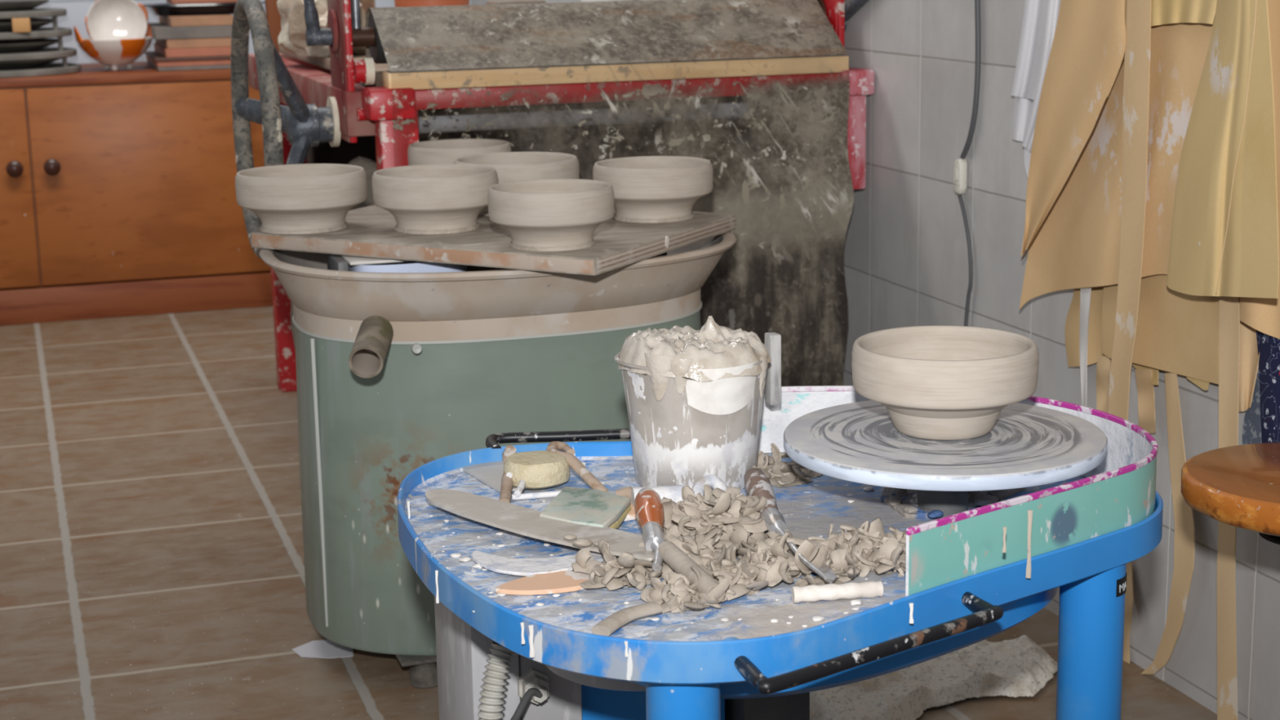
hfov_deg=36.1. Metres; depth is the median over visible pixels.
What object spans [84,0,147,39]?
sphere
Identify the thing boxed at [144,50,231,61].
board
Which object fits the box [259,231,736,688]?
barrel
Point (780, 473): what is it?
scraps
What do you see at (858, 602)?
flakes
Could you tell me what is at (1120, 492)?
pan
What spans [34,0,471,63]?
wall
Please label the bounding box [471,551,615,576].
knife
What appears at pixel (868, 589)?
stick
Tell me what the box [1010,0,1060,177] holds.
towel
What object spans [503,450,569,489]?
sponge
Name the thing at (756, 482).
tool
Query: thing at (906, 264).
wall
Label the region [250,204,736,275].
board
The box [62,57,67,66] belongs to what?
post
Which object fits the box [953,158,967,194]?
switch
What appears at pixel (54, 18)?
post
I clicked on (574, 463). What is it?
tool
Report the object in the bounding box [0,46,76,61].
bat
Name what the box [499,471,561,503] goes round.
tool
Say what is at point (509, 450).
wooden dowel
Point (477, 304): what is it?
basin
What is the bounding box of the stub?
[615,486,631,499]
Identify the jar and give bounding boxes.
[581,0,630,1]
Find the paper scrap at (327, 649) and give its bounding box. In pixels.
[292,640,353,658]
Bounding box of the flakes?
[429,462,873,627]
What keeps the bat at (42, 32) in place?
on the bat at (46, 52)
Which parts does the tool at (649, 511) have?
handle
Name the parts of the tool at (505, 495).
rod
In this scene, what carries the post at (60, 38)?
on the bat at (46, 52)
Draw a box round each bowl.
[73,22,152,71]
[235,163,367,234]
[372,164,497,234]
[407,138,511,165]
[453,151,579,216]
[487,178,614,251]
[592,155,712,222]
[851,325,1039,439]
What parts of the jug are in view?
handle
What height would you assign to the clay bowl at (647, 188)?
0.076 m
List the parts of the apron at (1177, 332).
panel, panel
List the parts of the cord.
cord, cord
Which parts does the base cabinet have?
knob, door, knob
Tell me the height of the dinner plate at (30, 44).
0.026 m
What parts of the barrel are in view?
splash guard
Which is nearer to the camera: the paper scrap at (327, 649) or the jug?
the jug
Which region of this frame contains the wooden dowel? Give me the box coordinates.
[502,444,516,462]
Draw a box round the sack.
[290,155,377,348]
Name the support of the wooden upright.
on the base cabinet
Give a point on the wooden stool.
(1238, 486)
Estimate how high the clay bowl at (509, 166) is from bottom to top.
0.076 m
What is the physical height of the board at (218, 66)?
0.010 m
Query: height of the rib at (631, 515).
0.006 m
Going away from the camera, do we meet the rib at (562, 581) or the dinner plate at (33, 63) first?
the rib at (562, 581)
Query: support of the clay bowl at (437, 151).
on the board at (370, 232)
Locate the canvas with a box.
[364,0,853,386]
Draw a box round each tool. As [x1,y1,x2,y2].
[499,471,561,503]
[546,441,608,492]
[634,487,665,571]
[743,467,836,583]
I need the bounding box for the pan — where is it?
[758,385,1157,596]
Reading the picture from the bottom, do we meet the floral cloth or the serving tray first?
the floral cloth
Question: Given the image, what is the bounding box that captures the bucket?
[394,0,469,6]
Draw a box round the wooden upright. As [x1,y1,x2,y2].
[264,0,281,52]
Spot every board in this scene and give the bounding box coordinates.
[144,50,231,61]
[146,54,231,66]
[146,59,231,71]
[148,22,231,39]
[153,42,231,57]
[155,37,231,48]
[158,13,233,26]
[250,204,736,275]
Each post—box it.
[52,16,57,29]
[57,36,63,50]
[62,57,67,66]
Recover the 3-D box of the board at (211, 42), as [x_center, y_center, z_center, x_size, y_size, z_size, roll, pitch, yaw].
[-1.219,-0.874,5.367,0.174,0.024,0.394,-5,13,-17]
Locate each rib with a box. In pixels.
[494,570,589,595]
[622,502,636,521]
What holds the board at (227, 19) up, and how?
on the board at (159, 30)
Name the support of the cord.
hanging from the wall at (906, 264)
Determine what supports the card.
on the wheel
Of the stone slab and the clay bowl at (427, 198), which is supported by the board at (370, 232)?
the clay bowl at (427, 198)
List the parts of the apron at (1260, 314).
panel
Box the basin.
[259,231,736,341]
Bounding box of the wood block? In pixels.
[11,17,31,32]
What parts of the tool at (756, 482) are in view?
handle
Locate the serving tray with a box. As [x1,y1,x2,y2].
[140,0,265,15]
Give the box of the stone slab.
[809,635,1057,719]
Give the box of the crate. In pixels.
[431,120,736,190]
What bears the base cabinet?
on the floor
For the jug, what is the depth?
1.92 m
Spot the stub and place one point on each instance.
(626, 492)
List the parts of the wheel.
long blade, handle, clay strip, leg, motor, handle, bolt plate, leg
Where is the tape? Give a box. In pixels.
[1079,287,1091,406]
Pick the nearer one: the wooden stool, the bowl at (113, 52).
the wooden stool
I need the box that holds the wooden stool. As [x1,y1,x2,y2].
[1180,443,1279,544]
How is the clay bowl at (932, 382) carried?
on the wheel
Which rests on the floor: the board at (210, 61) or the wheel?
the wheel
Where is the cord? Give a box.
[953,0,981,326]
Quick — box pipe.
[631,484,690,507]
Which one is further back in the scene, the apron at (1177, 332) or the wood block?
the wood block
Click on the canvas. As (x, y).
(783, 273)
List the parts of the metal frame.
leg, rail, rail, clamp lever, threaded rod, leg, rail, clamp lever, leg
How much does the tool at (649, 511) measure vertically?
0.035 m
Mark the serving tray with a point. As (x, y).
(157, 8)
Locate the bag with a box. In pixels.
[276,0,373,57]
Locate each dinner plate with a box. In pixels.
[0,0,48,11]
[0,17,52,31]
[0,38,57,52]
[0,57,62,68]
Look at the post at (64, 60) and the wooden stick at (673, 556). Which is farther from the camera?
the post at (64, 60)
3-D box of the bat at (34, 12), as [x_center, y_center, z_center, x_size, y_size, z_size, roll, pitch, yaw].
[-1.692,-0.908,5.156,0.364,0.017,0.364,-5,13,-17]
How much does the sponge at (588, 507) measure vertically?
0.014 m
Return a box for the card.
[462,461,524,493]
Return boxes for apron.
[1019,0,1279,719]
[1064,274,1218,674]
[1238,0,1279,411]
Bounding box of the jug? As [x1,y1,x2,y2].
[614,315,781,495]
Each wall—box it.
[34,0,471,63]
[471,0,1279,719]
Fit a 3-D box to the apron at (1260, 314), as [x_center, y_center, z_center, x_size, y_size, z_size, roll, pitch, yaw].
[0.709,-0.184,2.202,0.030,0.531,0.270,-3,12,-10]
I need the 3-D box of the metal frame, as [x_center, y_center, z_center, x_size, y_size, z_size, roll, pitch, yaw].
[-0.275,-0.378,3.679,1.002,1.115,1.393,-5,13,-17]
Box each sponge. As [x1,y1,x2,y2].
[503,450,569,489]
[538,486,631,528]
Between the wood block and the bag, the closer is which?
the bag
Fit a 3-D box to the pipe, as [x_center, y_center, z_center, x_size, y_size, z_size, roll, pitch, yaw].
[0.020,0.133,1.875,0.055,0.025,0.025,-3,12,-8]
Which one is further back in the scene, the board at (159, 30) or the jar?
the board at (159, 30)
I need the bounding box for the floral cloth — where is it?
[1241,329,1279,444]
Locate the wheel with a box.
[396,400,1163,719]
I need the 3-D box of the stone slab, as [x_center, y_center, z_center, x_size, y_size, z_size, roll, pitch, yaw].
[0.310,0.404,2.523,0.526,0.040,0.298,-11,15,-39]
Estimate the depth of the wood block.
5.00 m
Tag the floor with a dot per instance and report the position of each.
(152, 562)
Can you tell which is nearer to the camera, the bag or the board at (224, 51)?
the bag
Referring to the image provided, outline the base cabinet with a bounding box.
[0,61,272,325]
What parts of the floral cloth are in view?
panel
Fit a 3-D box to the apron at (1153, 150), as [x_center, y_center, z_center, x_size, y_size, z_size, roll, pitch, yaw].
[0.616,-0.021,2.445,0.050,0.950,0.619,-5,13,-17]
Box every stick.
[657,541,724,601]
[791,581,883,603]
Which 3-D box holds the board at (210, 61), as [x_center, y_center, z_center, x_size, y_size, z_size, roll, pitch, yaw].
[-1.233,-0.823,5.372,0.199,0.016,0.396,-5,13,-17]
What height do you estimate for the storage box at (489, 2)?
0.095 m
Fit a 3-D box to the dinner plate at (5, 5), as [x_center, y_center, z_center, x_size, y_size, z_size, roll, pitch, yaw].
[-1.693,-0.930,5.152,0.282,0.026,0.282,-5,13,-17]
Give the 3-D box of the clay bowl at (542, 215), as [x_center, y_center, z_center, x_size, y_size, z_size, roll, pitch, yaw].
[-0.112,-0.182,2.475,0.159,0.075,0.158,-9,15,-34]
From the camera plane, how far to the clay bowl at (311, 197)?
2.61 m
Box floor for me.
[0,306,1217,719]
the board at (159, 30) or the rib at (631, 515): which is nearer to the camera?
the rib at (631, 515)
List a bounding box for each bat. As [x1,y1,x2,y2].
[0,8,66,18]
[0,26,72,39]
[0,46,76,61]
[0,62,81,78]
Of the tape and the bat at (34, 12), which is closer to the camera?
the tape
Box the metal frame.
[231,0,874,391]
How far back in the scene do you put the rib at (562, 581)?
1.66 m
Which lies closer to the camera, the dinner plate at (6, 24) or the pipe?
the pipe
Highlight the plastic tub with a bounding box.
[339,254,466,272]
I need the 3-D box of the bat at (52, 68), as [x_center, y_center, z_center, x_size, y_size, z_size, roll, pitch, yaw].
[-1.690,-0.764,5.187,0.416,0.017,0.416,-5,13,-17]
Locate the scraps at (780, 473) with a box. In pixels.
[752,443,822,487]

